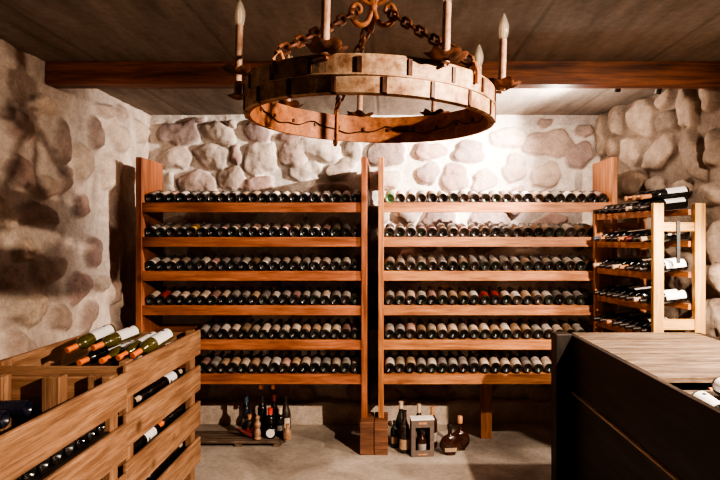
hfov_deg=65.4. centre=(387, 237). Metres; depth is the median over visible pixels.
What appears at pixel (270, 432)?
wine bottle
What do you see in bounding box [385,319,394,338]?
wine bottle
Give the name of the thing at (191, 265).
wine bottle
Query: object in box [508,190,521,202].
wine bottle
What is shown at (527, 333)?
wine bottle
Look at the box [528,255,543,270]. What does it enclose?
wine bottle
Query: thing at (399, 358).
wine bottle
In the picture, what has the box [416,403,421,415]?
bottle
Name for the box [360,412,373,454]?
block
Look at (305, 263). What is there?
wine bottle
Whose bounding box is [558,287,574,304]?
wine bottle
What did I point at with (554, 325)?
wine bottle
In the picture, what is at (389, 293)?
wine bottle
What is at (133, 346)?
wine bottle
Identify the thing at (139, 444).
wine bottle
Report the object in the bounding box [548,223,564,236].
wine bottle
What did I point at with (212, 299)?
wine bottle
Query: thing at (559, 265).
wine bottle
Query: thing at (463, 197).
wine bottle
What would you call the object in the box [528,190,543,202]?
wine bottle
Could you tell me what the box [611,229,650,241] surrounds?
wine bottle
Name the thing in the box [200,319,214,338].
wine bottle
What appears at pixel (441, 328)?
wine bottle
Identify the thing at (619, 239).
wine bottle
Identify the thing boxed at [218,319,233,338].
wine bottle
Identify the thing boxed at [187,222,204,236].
wine bottle
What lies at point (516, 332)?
wine bottle
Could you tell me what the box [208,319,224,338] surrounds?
wine bottle
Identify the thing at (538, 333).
wine bottle
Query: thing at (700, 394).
wine bottle
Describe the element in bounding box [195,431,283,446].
wooden pallet
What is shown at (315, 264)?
wine bottle
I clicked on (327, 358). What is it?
wine bottle
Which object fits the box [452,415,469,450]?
flask
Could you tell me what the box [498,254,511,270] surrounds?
wine bottle
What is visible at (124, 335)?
wine bottle
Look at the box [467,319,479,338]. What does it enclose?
wine bottle
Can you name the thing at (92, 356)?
wine bottle
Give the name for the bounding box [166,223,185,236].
wine bottle
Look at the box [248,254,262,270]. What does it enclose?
wine bottle
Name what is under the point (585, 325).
wine bottle
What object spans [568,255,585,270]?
wine bottle
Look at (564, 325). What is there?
wine bottle
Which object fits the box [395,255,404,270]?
wine bottle
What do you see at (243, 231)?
wine bottle
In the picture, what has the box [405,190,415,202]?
wine bottle
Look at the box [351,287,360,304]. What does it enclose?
wine bottle
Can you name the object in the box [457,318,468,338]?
wine bottle
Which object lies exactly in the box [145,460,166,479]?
wine bottle
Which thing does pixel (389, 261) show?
wine bottle
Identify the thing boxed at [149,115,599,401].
wall
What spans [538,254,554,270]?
wine bottle
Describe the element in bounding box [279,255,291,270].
wine bottle
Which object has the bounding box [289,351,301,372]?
wine bottle
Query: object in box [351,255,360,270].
wine bottle
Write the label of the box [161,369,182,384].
wine bottle
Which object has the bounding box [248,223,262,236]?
wine bottle
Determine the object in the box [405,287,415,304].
wine bottle
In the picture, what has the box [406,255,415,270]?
wine bottle
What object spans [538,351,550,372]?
wine bottle
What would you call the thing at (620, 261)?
wine bottle
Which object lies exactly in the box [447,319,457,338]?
wine bottle
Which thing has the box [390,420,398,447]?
bottle
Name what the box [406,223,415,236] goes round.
wine bottle
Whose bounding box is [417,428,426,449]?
bottle
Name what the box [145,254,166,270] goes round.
wine bottle
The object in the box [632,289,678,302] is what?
wine bottle
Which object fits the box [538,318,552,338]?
wine bottle
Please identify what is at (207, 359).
wine bottle
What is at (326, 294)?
wine bottle
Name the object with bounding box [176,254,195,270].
wine bottle
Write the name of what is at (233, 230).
wine bottle
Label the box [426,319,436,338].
wine bottle
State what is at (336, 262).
wine bottle
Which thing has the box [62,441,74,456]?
wine bottle
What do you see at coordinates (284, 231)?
wine bottle
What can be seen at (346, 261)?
wine bottle
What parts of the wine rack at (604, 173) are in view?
support post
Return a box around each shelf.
[147,261,360,270]
[147,292,360,304]
[148,229,360,236]
[153,198,360,202]
[155,324,360,338]
[178,356,360,373]
[384,197,599,202]
[384,229,589,236]
[384,260,590,270]
[384,292,606,304]
[384,324,592,338]
[384,356,550,373]
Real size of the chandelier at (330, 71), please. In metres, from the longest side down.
1.026 x 1.017 x 0.714 m
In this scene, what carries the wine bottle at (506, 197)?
on the wine rack at (604, 173)
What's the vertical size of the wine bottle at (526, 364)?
0.116 m
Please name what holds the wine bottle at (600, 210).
on the wine rack at (657, 213)
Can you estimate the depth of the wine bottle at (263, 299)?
4.36 m
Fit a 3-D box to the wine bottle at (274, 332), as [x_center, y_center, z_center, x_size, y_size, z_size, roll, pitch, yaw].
[-0.888,0.726,4.485,0.075,0.116,0.303,0,0,0]
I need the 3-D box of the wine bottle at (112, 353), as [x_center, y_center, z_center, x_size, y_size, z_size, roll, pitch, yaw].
[-1.499,0.636,3.118,0.077,0.088,0.305,0,0,9]
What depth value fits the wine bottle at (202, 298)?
4.36 m
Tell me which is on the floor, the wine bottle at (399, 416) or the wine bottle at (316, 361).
the wine bottle at (399, 416)
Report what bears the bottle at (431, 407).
on the floor
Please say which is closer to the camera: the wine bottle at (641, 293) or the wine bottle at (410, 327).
the wine bottle at (641, 293)
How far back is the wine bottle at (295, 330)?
4.36 m
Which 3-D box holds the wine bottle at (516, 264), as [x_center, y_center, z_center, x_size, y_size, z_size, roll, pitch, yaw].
[1.006,0.196,4.484,0.075,0.115,0.303,0,0,0]
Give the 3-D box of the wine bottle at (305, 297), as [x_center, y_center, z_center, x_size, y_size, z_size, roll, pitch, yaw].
[-0.647,0.460,4.484,0.075,0.117,0.303,0,0,0]
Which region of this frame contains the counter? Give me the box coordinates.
[551,332,719,479]
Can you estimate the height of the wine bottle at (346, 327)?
0.119 m
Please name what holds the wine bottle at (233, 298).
on the wine rack at (149, 173)
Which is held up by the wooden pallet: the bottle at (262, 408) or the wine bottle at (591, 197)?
the bottle at (262, 408)
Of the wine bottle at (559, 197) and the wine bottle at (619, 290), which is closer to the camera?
the wine bottle at (619, 290)
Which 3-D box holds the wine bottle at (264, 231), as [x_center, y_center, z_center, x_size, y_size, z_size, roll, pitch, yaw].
[-0.966,-0.066,4.486,0.075,0.118,0.302,0,0,0]
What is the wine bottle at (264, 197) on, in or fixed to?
on the wine rack at (149, 173)
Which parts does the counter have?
corner post, panel, panel, panel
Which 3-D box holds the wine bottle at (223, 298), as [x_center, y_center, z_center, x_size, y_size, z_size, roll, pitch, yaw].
[-1.285,0.460,4.487,0.075,0.118,0.303,0,0,0]
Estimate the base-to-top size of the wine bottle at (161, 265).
0.116 m
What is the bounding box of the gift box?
[410,415,434,456]
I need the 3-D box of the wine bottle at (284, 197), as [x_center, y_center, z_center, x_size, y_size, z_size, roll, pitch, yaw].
[-0.807,-0.332,4.483,0.075,0.119,0.302,0,0,0]
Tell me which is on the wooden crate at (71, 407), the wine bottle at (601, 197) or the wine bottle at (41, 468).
the wine bottle at (41, 468)
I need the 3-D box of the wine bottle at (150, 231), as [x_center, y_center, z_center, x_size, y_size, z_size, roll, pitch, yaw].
[-1.842,-0.068,4.481,0.079,0.121,0.303,0,0,0]
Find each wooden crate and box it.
[0,329,200,479]
[0,373,126,479]
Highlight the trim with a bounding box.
[184,397,550,424]
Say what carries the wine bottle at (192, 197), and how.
on the wine rack at (149, 173)
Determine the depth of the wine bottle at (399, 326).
4.37 m
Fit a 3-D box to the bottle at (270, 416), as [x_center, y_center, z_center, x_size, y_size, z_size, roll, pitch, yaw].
[-0.944,1.471,4.490,0.070,0.217,0.070,0,0,0]
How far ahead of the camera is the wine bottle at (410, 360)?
4.36 m
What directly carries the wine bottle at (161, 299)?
on the wine rack at (149, 173)
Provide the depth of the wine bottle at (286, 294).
4.36 m
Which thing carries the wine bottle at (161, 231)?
on the wine rack at (149, 173)
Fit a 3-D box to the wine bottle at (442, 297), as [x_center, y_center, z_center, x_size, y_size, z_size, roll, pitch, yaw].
[0.428,0.458,4.482,0.079,0.120,0.303,0,0,0]
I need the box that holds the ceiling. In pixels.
[0,0,719,114]
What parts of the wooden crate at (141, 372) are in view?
corner post, panel, panel, corner post, panel, panel, corner post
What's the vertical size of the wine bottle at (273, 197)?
0.117 m
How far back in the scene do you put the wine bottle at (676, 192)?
3.65 m
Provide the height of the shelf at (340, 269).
0.096 m
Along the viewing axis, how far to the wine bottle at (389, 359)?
4.37 m
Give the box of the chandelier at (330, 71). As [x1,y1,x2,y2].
[218,0,521,146]
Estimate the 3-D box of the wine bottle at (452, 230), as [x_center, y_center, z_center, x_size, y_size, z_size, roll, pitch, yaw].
[0.510,-0.065,4.487,0.075,0.116,0.303,0,0,0]
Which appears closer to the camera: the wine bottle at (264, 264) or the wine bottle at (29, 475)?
the wine bottle at (29, 475)
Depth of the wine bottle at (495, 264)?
4.36 m
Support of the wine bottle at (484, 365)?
on the wine rack at (604, 173)
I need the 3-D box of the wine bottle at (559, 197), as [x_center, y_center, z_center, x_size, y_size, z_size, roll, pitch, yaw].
[1.336,-0.331,4.480,0.075,0.118,0.303,0,0,0]
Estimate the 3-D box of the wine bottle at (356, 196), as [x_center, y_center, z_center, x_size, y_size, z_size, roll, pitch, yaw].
[-0.249,-0.332,4.486,0.075,0.119,0.303,0,0,0]
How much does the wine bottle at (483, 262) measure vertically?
0.116 m
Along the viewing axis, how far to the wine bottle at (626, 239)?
3.78 m
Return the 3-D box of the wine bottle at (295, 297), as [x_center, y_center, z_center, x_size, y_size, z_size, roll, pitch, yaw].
[-0.727,0.460,4.485,0.075,0.118,0.303,0,0,0]
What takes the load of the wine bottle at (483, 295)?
on the wine rack at (604, 173)
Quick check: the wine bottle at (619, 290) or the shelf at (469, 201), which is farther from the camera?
the shelf at (469, 201)
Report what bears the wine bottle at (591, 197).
on the wine rack at (604, 173)
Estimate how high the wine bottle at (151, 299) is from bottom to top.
0.119 m
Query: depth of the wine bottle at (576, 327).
4.42 m
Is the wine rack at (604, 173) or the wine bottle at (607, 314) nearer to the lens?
the wine bottle at (607, 314)
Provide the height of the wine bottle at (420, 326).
0.119 m
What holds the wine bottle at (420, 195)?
on the wine rack at (604, 173)
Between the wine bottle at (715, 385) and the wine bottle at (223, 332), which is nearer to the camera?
the wine bottle at (715, 385)
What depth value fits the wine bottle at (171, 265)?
4.36 m
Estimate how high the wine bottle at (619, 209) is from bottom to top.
0.096 m
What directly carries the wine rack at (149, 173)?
on the floor
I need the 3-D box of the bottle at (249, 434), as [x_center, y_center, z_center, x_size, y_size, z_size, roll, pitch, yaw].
[-1.109,1.544,4.438,0.165,0.088,0.048,0,0,0]
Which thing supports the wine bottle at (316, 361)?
on the wine rack at (149, 173)
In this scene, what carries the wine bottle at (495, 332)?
on the wine rack at (604, 173)
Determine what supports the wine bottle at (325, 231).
on the wine rack at (149, 173)
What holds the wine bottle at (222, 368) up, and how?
on the wine rack at (149, 173)
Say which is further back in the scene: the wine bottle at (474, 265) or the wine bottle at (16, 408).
the wine bottle at (474, 265)
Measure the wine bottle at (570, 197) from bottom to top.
0.118 m
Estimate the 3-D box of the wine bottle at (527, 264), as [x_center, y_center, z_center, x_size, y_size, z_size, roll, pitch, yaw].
[1.087,0.195,4.481,0.075,0.117,0.303,0,0,0]
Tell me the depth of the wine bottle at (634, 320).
3.86 m
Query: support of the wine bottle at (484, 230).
on the wine rack at (604, 173)
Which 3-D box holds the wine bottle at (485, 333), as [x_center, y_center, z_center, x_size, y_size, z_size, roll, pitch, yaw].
[0.759,0.725,4.481,0.079,0.118,0.303,0,0,0]
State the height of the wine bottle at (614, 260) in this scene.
0.096 m
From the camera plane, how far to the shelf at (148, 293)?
4.39 m
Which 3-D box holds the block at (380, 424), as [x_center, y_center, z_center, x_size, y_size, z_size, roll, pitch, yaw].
[-0.052,1.506,4.325,0.104,0.249,0.250,0,0,0]
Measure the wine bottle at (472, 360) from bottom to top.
0.119 m
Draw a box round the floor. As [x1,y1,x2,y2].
[184,424,550,479]
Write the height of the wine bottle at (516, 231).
0.115 m
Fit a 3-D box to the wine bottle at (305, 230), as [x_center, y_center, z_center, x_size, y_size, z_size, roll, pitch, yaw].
[-0.649,-0.065,4.481,0.075,0.115,0.303,0,0,0]
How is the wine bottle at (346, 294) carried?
on the wine rack at (149, 173)
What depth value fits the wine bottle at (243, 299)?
4.36 m
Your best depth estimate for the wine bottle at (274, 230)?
4.36 m
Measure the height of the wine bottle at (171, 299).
0.119 m
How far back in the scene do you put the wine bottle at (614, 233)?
4.10 m
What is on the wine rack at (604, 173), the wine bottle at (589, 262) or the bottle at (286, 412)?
the wine bottle at (589, 262)
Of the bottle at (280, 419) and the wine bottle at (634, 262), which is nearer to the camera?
the wine bottle at (634, 262)
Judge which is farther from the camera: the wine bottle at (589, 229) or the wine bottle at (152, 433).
the wine bottle at (589, 229)
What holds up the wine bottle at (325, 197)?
on the wine rack at (149, 173)
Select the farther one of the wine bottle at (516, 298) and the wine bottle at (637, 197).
the wine bottle at (516, 298)
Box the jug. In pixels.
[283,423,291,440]
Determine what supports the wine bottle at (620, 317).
on the wine rack at (657, 213)
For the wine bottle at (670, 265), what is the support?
on the wine rack at (657, 213)
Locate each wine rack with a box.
[136,157,369,417]
[378,157,616,437]
[593,203,704,333]
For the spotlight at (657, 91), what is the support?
attached to the ceiling
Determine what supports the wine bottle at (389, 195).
on the wine rack at (604, 173)
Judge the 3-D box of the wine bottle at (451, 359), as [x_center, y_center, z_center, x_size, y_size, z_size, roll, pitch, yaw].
[0.511,0.991,4.484,0.075,0.115,0.303,0,0,0]
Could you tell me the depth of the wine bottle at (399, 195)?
4.35 m
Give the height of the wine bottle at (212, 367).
0.117 m
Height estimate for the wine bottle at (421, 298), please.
0.118 m
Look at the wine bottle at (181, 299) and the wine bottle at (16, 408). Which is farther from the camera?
the wine bottle at (181, 299)
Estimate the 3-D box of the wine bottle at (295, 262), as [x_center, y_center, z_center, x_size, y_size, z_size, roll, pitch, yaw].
[-0.727,0.193,4.480,0.079,0.121,0.303,0,0,0]
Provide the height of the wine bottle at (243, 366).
0.117 m
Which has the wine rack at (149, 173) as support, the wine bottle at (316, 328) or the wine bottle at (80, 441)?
the wine bottle at (316, 328)
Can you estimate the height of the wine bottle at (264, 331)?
0.119 m
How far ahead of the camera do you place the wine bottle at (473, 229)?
4.35 m
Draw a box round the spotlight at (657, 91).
[654,89,661,93]
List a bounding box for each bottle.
[0,400,32,417]
[0,410,9,428]
[21,466,35,479]
[36,457,49,473]
[49,449,62,464]
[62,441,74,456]
[65,324,115,352]
[74,434,85,448]
[76,343,122,365]
[85,427,95,441]
[91,325,139,350]
[95,421,104,434]
[99,340,135,363]
[109,355,143,365]
[115,331,157,360]
[118,395,141,414]
[130,328,173,357]
[133,437,144,454]
[139,378,166,399]
[142,421,163,445]
[145,223,166,236]
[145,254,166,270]
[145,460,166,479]
[146,190,162,202]
[146,286,166,304]
[156,190,174,202]
[156,223,175,236]
[156,255,176,270]
[156,286,175,304]
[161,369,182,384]
[161,403,184,423]
[166,190,182,202]
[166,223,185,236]
[166,255,185,270]
[166,286,186,304]
[166,443,182,466]
[176,190,194,202]
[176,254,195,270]
[176,286,195,304]
[177,223,194,236]
[187,190,204,202]
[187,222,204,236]
[187,255,204,270]
[187,287,204,304]
[197,190,213,202]
[197,223,214,236]
[197,254,214,270]
[197,286,214,304]
[199,351,214,372]
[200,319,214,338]
[207,191,223,202]
[207,223,224,236]
[207,255,224,270]
[207,286,224,304]
[207,351,224,372]
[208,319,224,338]
[218,190,233,202]
[218,223,233,236]
[218,254,233,270]
[218,286,233,304]
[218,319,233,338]
[218,351,234,372]
[227,191,242,202]
[227,223,243,236]
[227,351,243,372]
[228,254,243,270]
[228,286,243,304]
[228,319,243,338]
[238,190,252,202]
[238,223,253,236]
[238,254,253,270]
[238,287,253,304]
[238,318,253,338]
[238,351,253,372]
[238,428,254,437]
[242,395,250,429]
[246,414,252,431]
[248,190,262,202]
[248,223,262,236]
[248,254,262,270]
[248,287,262,304]
[248,319,262,338]
[248,351,262,372]
[258,287,272,304]
[258,394,266,432]
[259,190,272,202]
[259,223,272,236]
[259,255,272,270]
[259,319,272,338]
[259,351,272,372]
[266,407,274,427]
[269,191,282,202]
[269,223,282,236]
[269,254,282,270]
[269,287,282,304]
[269,319,282,338]
[269,351,282,372]
[271,394,278,427]
[276,407,284,436]
[279,190,291,202]
[279,223,291,236]
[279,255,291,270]
[279,287,291,304]
[279,319,291,338]
[279,351,292,372]
[282,395,290,428]
[289,190,301,202]
[289,223,301,236]
[289,254,301,270]
[289,318,301,338]
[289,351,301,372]
[290,287,302,304]
[299,351,311,372]
[300,190,311,202]
[300,223,311,236]
[300,254,311,270]
[300,287,311,304]
[300,319,311,338]
[310,190,321,202]
[310,223,321,236]
[310,255,321,270]
[310,287,321,304]
[310,319,321,338]
[310,350,321,372]
[320,190,331,202]
[320,223,331,236]
[320,254,331,270]
[320,287,331,304]
[320,319,331,338]
[320,351,331,372]
[330,190,341,202]
[330,223,341,236]
[330,286,341,304]
[330,351,341,372]
[331,254,341,270]
[331,319,341,338]
[341,190,350,202]
[341,223,350,236]
[341,255,351,270]
[341,286,351,304]
[341,319,351,338]
[341,351,351,372]
[351,190,360,202]
[351,223,360,236]
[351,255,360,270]
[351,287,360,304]
[351,318,360,338]
[351,351,360,372]
[385,190,394,202]
[385,223,394,236]
[385,255,394,270]
[385,286,394,304]
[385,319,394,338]
[385,351,394,372]
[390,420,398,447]
[395,190,404,202]
[395,223,404,236]
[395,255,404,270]
[395,287,404,304]
[395,318,404,338]
[395,351,404,372]
[396,401,402,429]
[399,410,409,453]
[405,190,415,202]
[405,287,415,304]
[405,318,415,338]
[405,350,415,372]
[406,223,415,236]
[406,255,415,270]
[416,190,425,202]
[416,223,425,236]
[416,254,425,270]
[416,287,426,304]
[416,319,426,338]
[416,351,425,372]
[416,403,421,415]
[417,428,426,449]
[426,190,436,202]
[426,223,436,236]
[426,255,436,270]
[426,286,436,304]
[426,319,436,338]
[426,351,436,372]
[430,406,436,447]
[436,190,447,202]
[436,223,447,236]
[436,255,447,270]
[436,319,447,338]
[437,286,447,304]
[437,351,447,372]
[447,191,458,202]
[447,223,457,236]
[447,255,457,270]
[447,287,457,304]
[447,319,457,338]
[447,351,457,372]
[457,190,468,202]
[457,223,468,236]
[457,255,468,270]
[457,287,468,304]
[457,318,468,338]
[457,351,468,372]
[467,190,479,202]
[467,223,479,236]
[467,254,479,270]
[467,287,479,304]
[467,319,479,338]
[467,351,479,372]
[477,190,489,202]
[477,223,489,236]
[477,255,489,270]
[477,287,490,304]
[477,351,489,372]
[478,319,490,338]
[488,190,500,202]
[488,223,500,236]
[488,255,500,270]
[488,286,500,304]
[488,319,500,338]
[488,351,500,372]
[498,190,511,202]
[498,223,511,236]
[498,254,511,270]
[498,287,511,304]
[498,318,511,338]
[498,351,511,372]
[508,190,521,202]
[508,223,521,236]
[508,255,521,270]
[508,286,521,304]
[508,319,521,338]
[508,351,522,372]
[518,191,532,202]
[518,223,532,236]
[518,255,532,270]
[518,287,532,304]
[518,318,532,338]
[518,351,532,372]
[527,319,543,338]
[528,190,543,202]
[528,223,543,236]
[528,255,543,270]
[528,287,543,304]
[528,351,543,372]
[537,223,553,236]
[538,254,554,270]
[538,287,553,304]
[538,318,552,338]
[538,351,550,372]
[539,190,553,202]
[548,190,564,202]
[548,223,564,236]
[548,254,564,270]
[548,286,564,304]
[548,319,563,331]
[558,222,575,236]
[558,254,575,270]
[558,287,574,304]
[558,319,574,333]
[559,191,575,202]
[567,287,585,304]
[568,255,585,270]
[568,319,585,332]
[569,190,585,202]
[569,223,586,236]
[578,223,592,236]
[578,255,592,270]
[578,287,592,304]
[578,319,592,332]
[579,191,596,202]
[590,190,607,202]
[593,202,629,213]
[593,230,627,241]
[593,256,632,268]
[593,283,633,294]
[593,309,633,320]
[599,202,631,212]
[599,229,640,241]
[599,256,640,267]
[599,284,640,295]
[599,311,640,322]
[605,203,625,212]
[605,229,646,241]
[605,256,646,269]
[605,285,648,296]
[605,312,647,323]
[611,202,633,212]
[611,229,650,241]
[611,257,650,268]
[611,286,650,297]
[611,314,650,325]
[617,202,638,211]
[617,230,649,241]
[618,258,650,269]
[618,288,650,299]
[618,316,650,327]
[624,190,649,201]
[624,230,650,241]
[624,258,668,271]
[624,288,669,300]
[624,317,669,329]
[625,201,646,210]
[631,232,650,241]
[631,321,650,332]
[632,189,658,200]
[632,200,654,210]
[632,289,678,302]
[633,258,675,271]
[638,197,687,210]
[638,259,687,271]
[639,290,688,303]
[640,186,689,199]
[640,231,689,241]
[640,327,687,332]
[691,390,719,408]
[711,376,719,395]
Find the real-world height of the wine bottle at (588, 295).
0.116 m
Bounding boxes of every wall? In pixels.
[0,39,150,359]
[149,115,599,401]
[594,89,719,338]
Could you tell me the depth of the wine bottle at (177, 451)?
3.48 m
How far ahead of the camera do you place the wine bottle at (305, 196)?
4.35 m
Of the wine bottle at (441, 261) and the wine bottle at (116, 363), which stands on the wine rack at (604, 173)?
the wine bottle at (441, 261)
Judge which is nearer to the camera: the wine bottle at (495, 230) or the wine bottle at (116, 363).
the wine bottle at (116, 363)
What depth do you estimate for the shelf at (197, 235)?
4.41 m
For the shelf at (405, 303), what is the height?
0.096 m
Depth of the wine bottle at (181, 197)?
4.35 m
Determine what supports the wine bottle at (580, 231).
on the wine rack at (604, 173)
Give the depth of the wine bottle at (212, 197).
4.35 m
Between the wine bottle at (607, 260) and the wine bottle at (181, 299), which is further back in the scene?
the wine bottle at (181, 299)
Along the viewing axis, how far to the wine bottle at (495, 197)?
4.35 m
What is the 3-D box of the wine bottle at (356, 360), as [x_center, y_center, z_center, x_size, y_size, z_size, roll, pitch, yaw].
[-0.250,0.991,4.485,0.075,0.116,0.303,0,0,0]
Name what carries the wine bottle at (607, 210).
on the wine rack at (657, 213)
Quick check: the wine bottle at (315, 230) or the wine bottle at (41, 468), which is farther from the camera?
the wine bottle at (315, 230)
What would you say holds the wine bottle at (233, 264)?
on the wine rack at (149, 173)
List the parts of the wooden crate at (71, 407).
panel, corner post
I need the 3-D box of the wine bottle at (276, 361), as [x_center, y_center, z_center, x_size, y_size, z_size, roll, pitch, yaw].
[-0.887,0.989,4.485,0.079,0.118,0.303,0,0,0]
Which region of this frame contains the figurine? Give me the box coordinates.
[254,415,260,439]
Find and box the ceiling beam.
[46,61,719,88]
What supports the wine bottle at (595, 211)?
on the wine rack at (657, 213)
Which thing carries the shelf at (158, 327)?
attached to the wine rack at (149, 173)
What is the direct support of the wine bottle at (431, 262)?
on the wine rack at (604, 173)
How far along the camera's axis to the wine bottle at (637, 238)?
3.71 m
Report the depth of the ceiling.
3.07 m
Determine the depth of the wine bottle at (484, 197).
4.35 m
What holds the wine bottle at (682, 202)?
on the wine rack at (657, 213)
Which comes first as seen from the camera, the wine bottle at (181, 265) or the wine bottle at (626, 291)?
the wine bottle at (626, 291)
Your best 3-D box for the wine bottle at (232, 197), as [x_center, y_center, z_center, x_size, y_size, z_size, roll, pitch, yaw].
[-1.206,-0.331,4.480,0.079,0.118,0.303,0,0,0]
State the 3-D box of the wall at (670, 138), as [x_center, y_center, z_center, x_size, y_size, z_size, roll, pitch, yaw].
[2.319,0.230,2.705,0.152,2.800,4.921,0,0,-11]
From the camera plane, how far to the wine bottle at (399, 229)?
4.36 m
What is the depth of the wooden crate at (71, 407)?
2.36 m
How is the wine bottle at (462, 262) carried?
on the wine rack at (604, 173)
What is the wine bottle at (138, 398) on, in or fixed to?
on the wooden crate at (141, 372)
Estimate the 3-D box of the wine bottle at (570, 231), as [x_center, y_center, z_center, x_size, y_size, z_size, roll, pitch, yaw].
[1.419,-0.068,4.481,0.079,0.121,0.303,0,0,0]
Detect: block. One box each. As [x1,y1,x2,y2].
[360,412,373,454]
[374,412,387,454]
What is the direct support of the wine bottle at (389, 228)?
on the wine rack at (604, 173)
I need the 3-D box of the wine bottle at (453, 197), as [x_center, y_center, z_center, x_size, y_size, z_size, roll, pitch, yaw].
[0.512,-0.331,4.480,0.079,0.118,0.303,0,0,0]
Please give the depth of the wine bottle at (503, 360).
4.38 m
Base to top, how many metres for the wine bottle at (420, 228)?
0.119 m
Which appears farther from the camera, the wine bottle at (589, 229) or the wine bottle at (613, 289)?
the wine bottle at (589, 229)
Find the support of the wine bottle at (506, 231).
on the wine rack at (604, 173)
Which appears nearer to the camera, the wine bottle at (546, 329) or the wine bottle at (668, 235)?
the wine bottle at (668, 235)
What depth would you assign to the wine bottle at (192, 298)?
4.36 m
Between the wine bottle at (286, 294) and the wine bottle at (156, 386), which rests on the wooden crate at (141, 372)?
the wine bottle at (156, 386)
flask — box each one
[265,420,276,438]
[440,423,459,455]
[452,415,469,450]
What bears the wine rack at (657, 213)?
on the floor
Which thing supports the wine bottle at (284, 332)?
on the wine rack at (149, 173)
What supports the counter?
on the floor
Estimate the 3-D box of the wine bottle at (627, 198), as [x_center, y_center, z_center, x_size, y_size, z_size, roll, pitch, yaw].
[1.776,-0.293,3.840,0.306,0.094,0.075,0,0,0]
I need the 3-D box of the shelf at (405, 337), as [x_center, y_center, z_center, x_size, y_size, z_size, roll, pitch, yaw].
[0.841,0.765,4.502,1.748,0.096,0.347,0,0,0]
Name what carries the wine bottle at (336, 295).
on the wine rack at (149, 173)
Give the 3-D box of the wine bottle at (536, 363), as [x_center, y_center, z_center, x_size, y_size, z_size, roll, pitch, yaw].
[1.172,0.989,4.482,0.075,0.119,0.302,0,0,0]
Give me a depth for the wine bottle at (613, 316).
4.10 m
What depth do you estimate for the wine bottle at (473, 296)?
4.36 m
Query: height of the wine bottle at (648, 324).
0.093 m
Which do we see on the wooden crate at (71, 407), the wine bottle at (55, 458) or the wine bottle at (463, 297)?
the wine bottle at (55, 458)
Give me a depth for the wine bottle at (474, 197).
4.35 m
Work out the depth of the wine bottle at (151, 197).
4.35 m
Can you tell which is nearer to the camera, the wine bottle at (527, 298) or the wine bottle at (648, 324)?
the wine bottle at (648, 324)
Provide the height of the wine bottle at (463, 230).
0.116 m
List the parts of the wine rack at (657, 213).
post, cross rail, post, post, cross rail, cross rail, post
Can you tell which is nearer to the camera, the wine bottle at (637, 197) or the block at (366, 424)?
the wine bottle at (637, 197)
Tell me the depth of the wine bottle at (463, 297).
4.36 m
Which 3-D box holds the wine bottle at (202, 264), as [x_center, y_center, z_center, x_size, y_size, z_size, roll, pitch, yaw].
[-1.444,0.195,4.481,0.079,0.118,0.303,0,0,0]
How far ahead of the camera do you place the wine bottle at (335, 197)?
4.35 m
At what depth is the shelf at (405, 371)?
4.38 m
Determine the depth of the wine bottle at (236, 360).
4.37 m
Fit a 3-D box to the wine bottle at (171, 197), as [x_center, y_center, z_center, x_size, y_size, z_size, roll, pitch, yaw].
[-1.683,-0.331,4.480,0.075,0.117,0.303,0,0,0]
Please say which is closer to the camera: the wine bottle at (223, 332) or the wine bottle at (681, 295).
the wine bottle at (681, 295)
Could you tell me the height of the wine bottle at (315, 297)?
0.117 m
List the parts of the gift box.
lid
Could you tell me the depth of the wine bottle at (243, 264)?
4.36 m
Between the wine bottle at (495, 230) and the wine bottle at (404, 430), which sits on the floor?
the wine bottle at (404, 430)
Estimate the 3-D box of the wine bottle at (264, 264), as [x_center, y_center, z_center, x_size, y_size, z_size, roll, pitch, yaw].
[-0.967,0.196,4.480,0.075,0.116,0.303,0,0,0]
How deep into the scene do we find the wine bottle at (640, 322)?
3.78 m
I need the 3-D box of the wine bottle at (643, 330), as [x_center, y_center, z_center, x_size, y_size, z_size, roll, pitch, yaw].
[1.797,0.579,3.645,0.306,0.097,0.075,0,0,0]
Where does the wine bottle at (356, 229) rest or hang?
on the wine rack at (149, 173)
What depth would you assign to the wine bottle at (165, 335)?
3.08 m
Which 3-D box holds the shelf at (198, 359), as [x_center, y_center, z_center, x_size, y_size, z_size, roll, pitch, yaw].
[-1.046,1.030,4.502,1.683,0.096,0.347,0,0,0]
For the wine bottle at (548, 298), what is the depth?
4.36 m
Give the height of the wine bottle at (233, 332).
0.117 m
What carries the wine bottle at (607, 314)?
on the wine rack at (657, 213)
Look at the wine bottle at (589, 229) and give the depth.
4.36 m
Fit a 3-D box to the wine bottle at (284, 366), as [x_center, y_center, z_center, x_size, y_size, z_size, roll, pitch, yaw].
[-0.807,0.991,4.482,0.075,0.115,0.303,0,0,0]
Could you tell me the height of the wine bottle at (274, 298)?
0.118 m
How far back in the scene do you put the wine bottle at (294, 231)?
4.35 m
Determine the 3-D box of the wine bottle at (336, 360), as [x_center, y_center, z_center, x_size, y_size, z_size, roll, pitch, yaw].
[-0.411,0.989,4.483,0.075,0.118,0.303,0,0,0]
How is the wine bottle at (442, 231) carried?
on the wine rack at (604, 173)
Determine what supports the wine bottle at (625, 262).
on the wine rack at (657, 213)
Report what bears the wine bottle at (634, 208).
on the wine rack at (657, 213)
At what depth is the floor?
4.14 m
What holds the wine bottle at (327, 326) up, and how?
on the wine rack at (149, 173)
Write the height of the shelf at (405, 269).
0.096 m
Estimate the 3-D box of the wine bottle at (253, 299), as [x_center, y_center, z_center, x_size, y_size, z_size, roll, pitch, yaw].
[-1.046,0.460,4.483,0.075,0.117,0.303,0,0,0]
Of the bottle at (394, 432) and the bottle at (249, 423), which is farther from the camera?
the bottle at (249, 423)
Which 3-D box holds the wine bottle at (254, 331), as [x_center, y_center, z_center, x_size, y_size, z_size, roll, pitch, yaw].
[-1.046,0.726,4.485,0.075,0.117,0.303,0,0,0]
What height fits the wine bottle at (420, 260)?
0.118 m
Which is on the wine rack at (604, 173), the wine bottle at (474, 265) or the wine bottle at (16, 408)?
the wine bottle at (474, 265)
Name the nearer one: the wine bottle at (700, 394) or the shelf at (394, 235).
the wine bottle at (700, 394)

